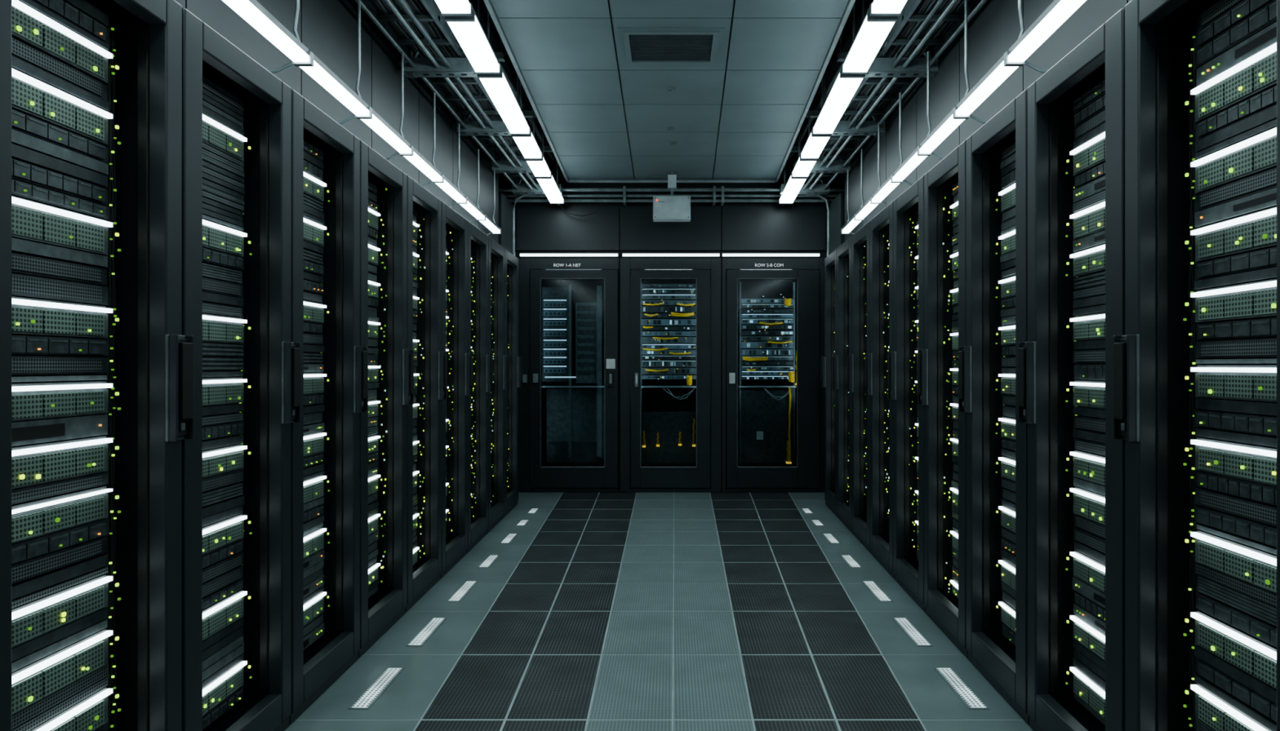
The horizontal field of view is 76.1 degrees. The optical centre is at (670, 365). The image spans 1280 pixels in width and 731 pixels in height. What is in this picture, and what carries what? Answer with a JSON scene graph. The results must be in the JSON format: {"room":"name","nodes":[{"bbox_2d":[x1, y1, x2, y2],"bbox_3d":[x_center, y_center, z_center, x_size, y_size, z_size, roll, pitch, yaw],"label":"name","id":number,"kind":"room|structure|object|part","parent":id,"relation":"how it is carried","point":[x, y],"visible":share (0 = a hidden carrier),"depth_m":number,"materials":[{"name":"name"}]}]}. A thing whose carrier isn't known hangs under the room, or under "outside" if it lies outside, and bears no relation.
{"room":"server room","nodes":[
{"label":"server room","id":0,"kind":"room"},
{"bbox_2d":[284,492,1033,730],"bbox_3d":[0.000,1.300,3.850,5.000,0.120,11.100,0,0,0],"label":"floor","id":1,"kind":"structure","parent":0,"point":[604,611],"depth_m":3.75,"materials":[{"name":"tile"}]},
{"bbox_2d":[0,0,194,730],"bbox_3d":[-1.786,0.140,1.850,1.059,2.200,0.634,0,0,0],"label":"rack","id":2,"kind":"object","parent":1,"relation":"on","point":[97,363],"visible":1,"depth_m":1.96,"materials":[{"name":"black metal"}]},
{"bbox_3d":[-1.276,0.058,2.125,0.039,0.275,0.078,0,0,0],"label":"handle","id":3,"kind":"part","parent":2,"relation":"part of","materials":[{"name":"black plastic"}]},
{"bbox_2d":[182,7,300,730],"bbox_3d":[-1.794,0.140,2.490,1.059,2.200,0.634,0,0,0],"label":"rack","id":4,"kind":"object","parent":1,"relation":"on","point":[237,113],"visible":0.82,"depth_m":2.63,"materials":[{"name":"black metal"}]},
{"bbox_3d":[-1.284,0.058,2.765,0.039,0.275,0.078,0,0,0],"label":"handle","id":5,"kind":"part","parent":4,"relation":"part of","materials":[{"name":"black plastic"}]},
{"bbox_2d":[288,88,367,724],"bbox_3d":[-1.802,0.140,3.130,1.059,2.200,0.634,0,0,0],"label":"rack","id":6,"kind":"object","parent":1,"relation":"on","point":[326,155],"visible":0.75,"depth_m":3.31,"materials":[{"name":"black metal"}]},
{"bbox_3d":[-1.292,0.058,3.405,0.039,0.275,0.078,0,0,0],"label":"handle","id":7,"kind":"part","parent":6,"relation":"part of","materials":[{"name":"black plastic"}]},
{"bbox_2d":[347,668,404,709],"bbox_3d":[-1.127,1.238,3.140,0.074,0.005,0.396,0,0,0],"label":"floor vent","id":8,"kind":"object","parent":1,"relation":"in","point":[368,698],"visible":1,"depth_m":3.12,"materials":[{"name":"metal"}]},
{"bbox_2d":[358,140,413,658],"bbox_3d":[-1.810,0.140,3.770,1.059,2.200,0.634,0,0,0],"label":"rack","id":9,"kind":"object","parent":1,"relation":"on","point":[383,185],"visible":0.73,"depth_m":4.01,"materials":[{"name":"black metal"}]},
{"bbox_3d":[-1.300,0.058,4.045,0.039,0.275,0.078,0,0,0],"label":"handle","id":10,"kind":"part","parent":9,"relation":"part of","materials":[{"name":"black plastic"}]},
{"bbox_2d":[405,617,446,646],"bbox_3d":[-1.135,1.238,3.800,0.074,0.005,0.396,0,0,0],"label":"floor vent","id":11,"kind":"object","parent":1,"relation":"in","point":[433,625],"visible":1,"depth_m":3.78,"materials":[{"name":"metal"}]},
{"bbox_2d":[405,175,447,613],"bbox_3d":[-1.818,0.140,4.410,1.059,2.200,0.634,0,0,0],"label":"rack","id":12,"kind":"object","parent":1,"relation":"on","point":[424,208],"visible":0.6,"depth_m":4.66,"materials":[{"name":"black metal"}]},
{"bbox_3d":[-1.308,0.058,4.685,0.039,0.275,0.078,0,0,0],"label":"handle","id":13,"kind":"part","parent":12,"relation":"part of","materials":[{"name":"black plastic"}]},
{"bbox_2d":[440,201,472,579],"bbox_3d":[-1.826,0.140,5.050,1.059,2.200,0.634,0,0,0],"label":"rack","id":14,"kind":"object","parent":1,"relation":"on","point":[454,226],"visible":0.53,"depth_m":5.30,"materials":[{"name":"black metal"}]},
{"bbox_3d":[-1.316,0.058,5.325,0.039,0.275,0.078,0,0,0],"label":"handle","id":15,"kind":"part","parent":14,"relation":"part of","materials":[{"name":"black plastic"}]},
{"bbox_2d":[445,581,478,602],"bbox_3d":[-1.143,1.238,4.480,0.074,0.005,0.396,0,0,0],"label":"floor vent","id":16,"kind":"object","parent":1,"relation":"in","point":[458,596],"visible":1,"depth_m":4.45,"materials":[{"name":"metal"}]},
{"bbox_2d":[466,221,493,553],"bbox_3d":[-1.834,0.140,5.690,1.059,2.200,0.634,0,0,0],"label":"rack","id":17,"kind":"object","parent":1,"relation":"on","point":[477,241],"visible":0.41,"depth_m":5.94,"materials":[{"name":"black metal"}]},
{"bbox_3d":[-1.324,0.058,5.965,0.039,0.275,0.078,0,0,0],"label":"handle","id":18,"kind":"part","parent":17,"relation":"part of","materials":[{"name":"black plastic"}]},
{"bbox_2d":[477,555,499,568],"bbox_3d":[-1.151,1.238,5.160,0.074,0.005,0.316,0,0,0],"label":"floor vent","id":19,"kind":"object","parent":1,"relation":"in","point":[489,561],"visible":1,"depth_m":5.14,"materials":[{"name":"metal"}]},
{"bbox_2d":[487,235,509,533],"bbox_3d":[-1.843,0.140,6.330,1.059,2.200,0.634,0,0,0],"label":"rack","id":20,"kind":"object","parent":1,"relation":"on","point":[495,251],"visible":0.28,"depth_m":6.58,"materials":[{"name":"black metal"}]},
{"bbox_3d":[-1.333,0.058,6.605,0.039,0.275,0.078,0,0,0],"label":"handle","id":21,"kind":"part","parent":20,"relation":"part of","materials":[{"name":"black plastic"}]},
{"bbox_2d":[498,192,513,253],"bbox_3d":[-1.575,-0.160,7.680,0.090,2.800,0.640,0,0,0],"label":"wall","id":22,"kind":"structure","parent":1,"relation":"on","point":[505,206],"depth_m":7.55,"materials":[{"name":"paint"}]},
{"bbox_2d":[499,533,518,543],"bbox_3d":[-1.159,1.238,5.840,0.074,0.005,0.316,0,0,0],"label":"floor vent","id":23,"kind":"object","parent":1,"relation":"in","point":[508,538],"visible":1,"depth_m":5.84,"materials":[{"name":"metal"}]},
{"bbox_2d":[503,248,522,517],"bbox_3d":[-1.851,0.140,6.970,1.059,2.200,0.634,0,0,0],"label":"rack","id":24,"kind":"object","parent":1,"relation":"on","point":[511,262],"visible":0.23,"depth_m":7.22,"materials":[{"name":"black metal"}]},
{"bbox_3d":[-1.341,0.058,7.245,0.039,0.275,0.078,0,0,0],"label":"handle","id":25,"kind":"part","parent":24,"relation":"part of","materials":[{"name":"black plastic"}]},
{"bbox_2d":[515,520,529,525],"bbox_3d":[-1.166,1.238,6.420,0.074,0.005,0.216,0,0,0],"label":"floor vent","id":26,"kind":"object","parent":1,"relation":"in","point":[522,522],"visible":1,"depth_m":6.42,"materials":[{"name":"metal"}]},
{"bbox_2d":[527,508,539,513],"bbox_3d":[-1.172,1.238,6.950,0.074,0.005,0.216,0,0,0],"label":"floor vent","id":27,"kind":"object","parent":1,"relation":"in","point":[531,510],"visible":1,"depth_m":6.94,"materials":[{"name":"metal"}]},
{"bbox_2d":[516,257,619,492],"bbox_3d":[-1.019,0.090,8.445,1.022,2.300,1.010,0,0,0],"label":"tall cabinet","id":28,"kind":"object","parent":1,"relation":"on","point":[569,316],"visible":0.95,"depth_m":8.20,"materials":[{"name":"metal"}]},
{"bbox_2d":[553,263,581,266],"bbox_3d":[-1.015,-0.982,7.986,0.265,0.029,0.002,0,0,0],"label":"sign","id":29,"kind":"object","parent":28,"relation":"attached to","point":[553,264],"visible":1,"depth_m":7.99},
{"bbox_2d":[619,257,721,492],"bbox_3d":[-0.004,0.090,8.445,0.992,2.300,1.010,0,0,0],"label":"tall cabinet","id":30,"kind":"object","parent":1,"relation":"on","point":[670,308],"visible":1,"depth_m":7.99,"materials":[{"name":"metal"}]},
{"bbox_3d":[-0.336,0.140,7.952,0.032,0.136,0.025,0,0,0],"label":"handle","id":31,"kind":"part","parent":30,"relation":"part of","materials":[{"name":"metal"}]},
{"bbox_2d":[498,151,844,257],"bbox_3d":[0.000,-0.460,8.050,5.000,3.400,0.100,0,0,0],"label":"wall","id":32,"kind":"structure","parent":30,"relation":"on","point":[540,227],"depth_m":8.00,"materials":[{"name":"paint"}]},
{"bbox_2d":[519,252,820,257],"bbox_3d":[-0.012,-1.083,7.992,2.940,0.045,0.075,0,0,0],"label":"light","id":33,"kind":"object","parent":32,"relation":"attached to","point":[521,254],"visible":1,"depth_m":7.98,"materials":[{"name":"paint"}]},
{"bbox_2d":[520,253,819,256],"bbox_3d":[-0.012,-1.079,7.965,2.920,0.022,0.020,0,0,0],"label":"diffuser","id":34,"kind":"object","parent":33,"relation":"attached to","point":[521,255],"depth_m":7.95,"materials":[{"name":"white plastic"}]},
{"bbox_2d":[498,186,844,256],"bbox_3d":[0.000,-1.345,7.947,3.900,0.770,0.166,0,0,0],"label":"conduit","id":35,"kind":"object","parent":32,"relation":"attached to","point":[624,189],"visible":0.6,"depth_m":7.90,"materials":[{"name":"metal"}]},
{"bbox_2d":[721,257,826,492],"bbox_3d":[1.015,0.090,8.447,1.030,2.300,1.005,0,0,0],"label":"tall cabinet","id":36,"kind":"object","parent":1,"relation":"on","point":[773,317],"visible":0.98,"depth_m":7.99,"materials":[{"name":"metal"}]},
{"bbox_3d":[0.596,0.124,7.955,0.056,0.104,0.020,0,0,0],"label":"handle","id":37,"kind":"part","parent":36,"relation":"part of","materials":[{"name":"plastic"}]},
{"bbox_2d":[755,263,783,266],"bbox_3d":[0.960,-0.982,7.986,0.276,0.029,0.002,0,0,0],"label":"sign","id":38,"kind":"object","parent":36,"relation":"attached to","point":[780,264],"visible":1,"depth_m":7.99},
{"bbox_2d":[800,508,813,513],"bbox_3d":[1.157,1.238,6.950,0.074,0.005,0.216,0,0,0],"label":"floor vent","id":39,"kind":"object","parent":1,"relation":"in","point":[804,510],"visible":1,"depth_m":6.94,"materials":[{"name":"metal"}]},
{"bbox_2d":[810,520,824,525],"bbox_3d":[1.151,1.238,6.420,0.074,0.005,0.216,0,0,0],"label":"floor vent","id":40,"kind":"object","parent":1,"relation":"in","point":[816,522],"visible":1,"depth_m":6.42,"materials":[{"name":"metal"}]},
{"bbox_2d":[820,248,837,516],"bbox_3d":[1.861,0.140,6.970,1.060,2.200,0.634,0,0,0],"label":"rack","id":41,"kind":"object","parent":1,"relation":"on","point":[830,261],"visible":0.12,"depth_m":7.22,"materials":[{"name":"black metal"}]},
{"bbox_3d":[1.351,0.058,7.245,0.040,0.275,0.078,0,0,0],"label":"handle","id":42,"kind":"part","parent":41,"relation":"part of","materials":[{"name":"black plastic"}]},
{"bbox_2d":[829,192,844,254],"bbox_3d":[1.575,-0.160,7.680,0.090,2.800,0.640,0,0,0],"label":"wall","id":43,"kind":"structure","parent":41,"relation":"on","point":[837,207],"depth_m":7.52,"materials":[{"name":"paint"}]},
{"bbox_2d":[822,533,840,543],"bbox_3d":[1.144,1.238,5.840,0.074,0.005,0.316,0,0,0],"label":"floor vent","id":44,"kind":"object","parent":1,"relation":"in","point":[830,538],"visible":1,"depth_m":5.82,"materials":[{"name":"metal"}]},
{"bbox_2d":[832,236,853,533],"bbox_3d":[1.840,0.140,6.330,1.060,2.200,0.634,0,0,0],"label":"rack","id":45,"kind":"object","parent":1,"relation":"on","point":[844,251],"visible":0.16,"depth_m":6.58,"materials":[{"name":"black metal"}]},
{"bbox_3d":[1.329,0.058,6.605,0.040,0.275,0.078,0,0,0],"label":"handle","id":46,"kind":"part","parent":45,"relation":"part of","materials":[{"name":"black plastic"}]},
{"bbox_2d":[840,555,862,568],"bbox_3d":[1.136,1.238,5.160,0.074,0.005,0.316,0,0,0],"label":"floor vent","id":47,"kind":"object","parent":1,"relation":"in","point":[850,561],"visible":1,"depth_m":5.14,"materials":[{"name":"metal"}]},
{"bbox_2d":[847,221,871,553],"bbox_3d":[1.818,0.140,5.690,1.060,2.200,0.634,0,0,0],"label":"rack","id":48,"kind":"object","parent":1,"relation":"on","point":[860,240],"visible":0.19,"depth_m":5.94,"materials":[{"name":"black metal"}]},
{"bbox_3d":[1.308,0.058,5.965,0.040,0.275,0.078,0,0,0],"label":"handle","id":49,"kind":"part","parent":48,"relation":"part of","materials":[{"name":"black plastic"}]},
{"bbox_2d":[861,581,893,602],"bbox_3d":[1.128,1.238,4.480,0.074,0.005,0.396,0,0,0],"label":"floor vent","id":50,"kind":"object","parent":1,"relation":"in","point":[872,586],"visible":1,"depth_m":4.45,"materials":[{"name":"metal"}]},
{"bbox_2d":[864,201,894,579],"bbox_3d":[1.797,0.140,5.050,1.060,2.200,0.634,0,0,0],"label":"rack","id":51,"kind":"object","parent":1,"relation":"on","point":[882,224],"visible":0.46,"depth_m":5.29,"materials":[{"name":"black metal"}]},
{"bbox_3d":[1.287,0.058,5.325,0.040,0.275,0.078,0,0,0],"label":"handle","id":52,"kind":"part","parent":51,"relation":"part of","materials":[{"name":"black plastic"}]},
{"bbox_2d":[887,175,925,613],"bbox_3d":[1.776,0.140,4.410,1.060,2.200,0.634,0,0,0],"label":"rack","id":53,"kind":"object","parent":1,"relation":"on","point":[908,206],"visible":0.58,"depth_m":4.66,"materials":[{"name":"black metal"}]},
{"bbox_3d":[1.266,0.058,4.685,0.040,0.275,0.078,0,0,0],"label":"handle","id":54,"kind":"part","parent":53,"relation":"part of","materials":[{"name":"black plastic"}]},
{"bbox_2d":[892,617,933,646],"bbox_3d":[1.120,1.238,3.800,0.074,0.005,0.396,0,0,0],"label":"floor vent","id":55,"kind":"object","parent":1,"relation":"in","point":[906,626],"visible":1,"depth_m":3.78,"materials":[{"name":"metal"}]},
{"bbox_2d":[917,140,968,658],"bbox_3d":[1.755,0.140,3.770,1.060,2.200,0.634,0,0,0],"label":"rack","id":56,"kind":"object","parent":1,"relation":"on","point":[944,184],"visible":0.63,"depth_m":4.01,"materials":[{"name":"black metal"}]},
{"bbox_3d":[1.245,0.058,4.045,0.040,0.275,0.078,0,0,0],"label":"handle","id":57,"kind":"part","parent":56,"relation":"part of","materials":[{"name":"black plastic"}]},
{"bbox_2d":[933,668,989,709],"bbox_3d":[1.112,1.238,3.140,0.074,0.005,0.396,0,0,0],"label":"floor vent","id":58,"kind":"object","parent":1,"relation":"in","point":[970,699],"visible":1,"depth_m":3.12,"materials":[{"name":"metal"}]},
{"bbox_2d":[958,88,1029,724],"bbox_3d":[1.734,0.140,3.130,1.060,2.200,0.634,0,0,0],"label":"rack","id":59,"kind":"object","parent":1,"relation":"on","point":[997,153],"visible":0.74,"depth_m":3.35,"materials":[{"name":"black metal"}]},
{"bbox_3d":[1.224,0.058,3.405,0.040,0.275,0.078,0,0,0],"label":"handle","id":60,"kind":"part","parent":59,"relation":"part of","materials":[{"name":"black plastic"}]},
{"bbox_2d":[1017,7,1124,730],"bbox_3d":[1.713,0.140,2.490,1.060,2.200,0.634,0,0,0],"label":"rack","id":61,"kind":"object","parent":1,"relation":"on","point":[1076,109],"visible":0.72,"depth_m":2.64,"materials":[{"name":"black metal"}]},
{"bbox_3d":[1.203,0.058,2.765,0.040,0.275,0.078,0,0,0],"label":"handle","id":62,"kind":"part","parent":61,"relation":"part of","materials":[{"name":"black plastic"}]},
{"bbox_2d":[1112,0,1279,730],"bbox_3d":[1.692,0.140,1.850,1.060,2.200,0.634,0,0,0],"label":"rack","id":63,"kind":"object","parent":1,"relation":"on","point":[1196,363],"visible":1,"depth_m":1.99,"materials":[{"name":"black metal"}]},
{"bbox_3d":[1.182,0.058,2.125,0.040,0.275,0.078,0,0,0],"label":"handle","id":64,"kind":"part","parent":63,"relation":"part of","materials":[{"name":"black plastic"}]},
{"bbox_3d":[-1.778,0.140,1.210,1.059,2.200,0.634,0,0,0],"label":"rack","id":65,"kind":"object","parent":1,"relation":"on","visible":0},
{"bbox_2d":[174,0,498,243],"bbox_3d":[-1.520,-1.556,4.090,0.040,1.189,6.393,0,0,-1],"label":"wall","id":66,"kind":"structure","parent":65,"relation":"on","point":[328,28],"depth_m":4.05,"materials":[{"name":"paint"}]},
{"bbox_2d":[468,0,873,182],"bbox_3d":[0.000,-2.025,3.850,5.200,0.470,11.300,0,0,0],"label":"ceiling","id":67,"kind":"structure","parent":0,"point":[740,118],"depth_m":5.28,"materials":[{"name":"metal"}]},
{"bbox_2d":[355,0,562,195],"bbox_3d":[-1.233,-1.883,3.270,0.493,0.574,8.940,0,0,0],"label":"cable tray","id":68,"kind":"object","parent":67,"relation":"hanging from","point":[449,64],"visible":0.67,"depth_m":4.79,"materials":[{"name":"metal"}]},
{"bbox_2d":[222,0,501,235],"bbox_3d":[-1.386,-1.323,3.248,0.188,0.557,6.876,0,0,-2],"label":"linear light","id":69,"kind":"object","parent":68,"relation":"hanging from","point":[251,11],"visible":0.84,"depth_m":3.44,"materials":[{"name":"metal"}]},
{"bbox_2d":[435,0,564,204],"bbox_3d":[-0.933,-1.858,3.268,0.444,0.624,9.160,0,0,0],"label":"linear light","id":70,"kind":"object","parent":67,"relation":"hanging from","point":[460,15],"depth_m":4.50,"materials":[{"name":"white plastic"}]},
{"bbox_2d":[666,86,675,92],"bbox_3d":[0.000,-1.800,5.320,0.056,0.021,0.056,0,0,0],"label":"smoke detector","id":71,"kind":"object","parent":67,"relation":"attached to","point":[670,89],"visible":1,"depth_m":5.30,"materials":[{"name":"grey plastic"}]},
{"bbox_2d":[667,127,674,131],"bbox_3d":[0.000,-1.800,6.220,0.056,0.021,0.056,0,0,0],"label":"smoke detector","id":72,"kind":"object","parent":67,"relation":"attached to","point":[670,129],"visible":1,"depth_m":6.21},
{"bbox_2d":[617,27,724,64],"bbox_3d":[0.000,-1.801,4.620,0.580,0.018,0.500,0,0,0],"label":"ceiling air vent","id":73,"kind":"object","parent":67,"relation":"in","point":[637,46],"depth_m":4.58,"materials":[{"name":"grey metal"}]},
{"bbox_2d":[653,172,690,222],"bbox_3d":[0.008,-1.585,7.654,0.350,0.450,0.133,0,0,0],"label":"junction box","id":74,"kind":"object","parent":67,"relation":"attached to","point":[672,208],"visible":1,"depth_m":7.59,"materials":[{"name":"metal"}]},
{"bbox_2d":[668,141,678,146],"bbox_3d":[0.020,-1.800,6.630,0.080,0.021,0.080,0,0,0],"label":"smoke detector","id":75,"kind":"object","parent":67,"relation":"attached to","point":[673,143],"visible":1,"depth_m":6.61,"materials":[{"name":"grey plastic"}]},
{"bbox_2d":[778,0,906,204],"bbox_3d":[0.932,-1.858,3.268,0.465,0.624,9.160,0,0,0],"label":"linear light","id":76,"kind":"object","parent":67,"relation":"hanging from","point":[881,15],"depth_m":4.50,"materials":[{"name":"white plastic"}]},
{"bbox_2d":[779,0,986,195],"bbox_3d":[1.233,-1.883,3.270,0.493,0.574,8.940,0,0,0],"label":"cable tray","id":77,"kind":"object","parent":67,"relation":"hanging from","point":[908,64],"visible":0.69,"depth_m":4.83,"materials":[{"name":"metal"}]},
{"bbox_2d":[840,0,1086,234],"bbox_3d":[1.306,-1.323,3.248,0.190,0.557,6.887,0,0,3],"label":"linear light","id":78,"kind":"object","parent":77,"relation":"hanging from","point":[1059,11],"visible":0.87,"depth_m":3.49,"materials":[{"name":"metal"}]},
{"bbox_3d":[1.671,0.140,1.210,1.060,2.200,0.634,0,0,0],"label":"rack","id":79,"kind":"object","parent":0,"visible":0},
{"bbox_2d":[844,0,1131,241],"bbox_3d":[1.465,-1.556,4.090,0.040,1.189,6.397,0,0,2],"label":"wall","id":80,"kind":"structure","parent":79,"relation":"on","point":[995,28],"depth_m":4.04,"materials":[{"name":"paint"}]}
]}

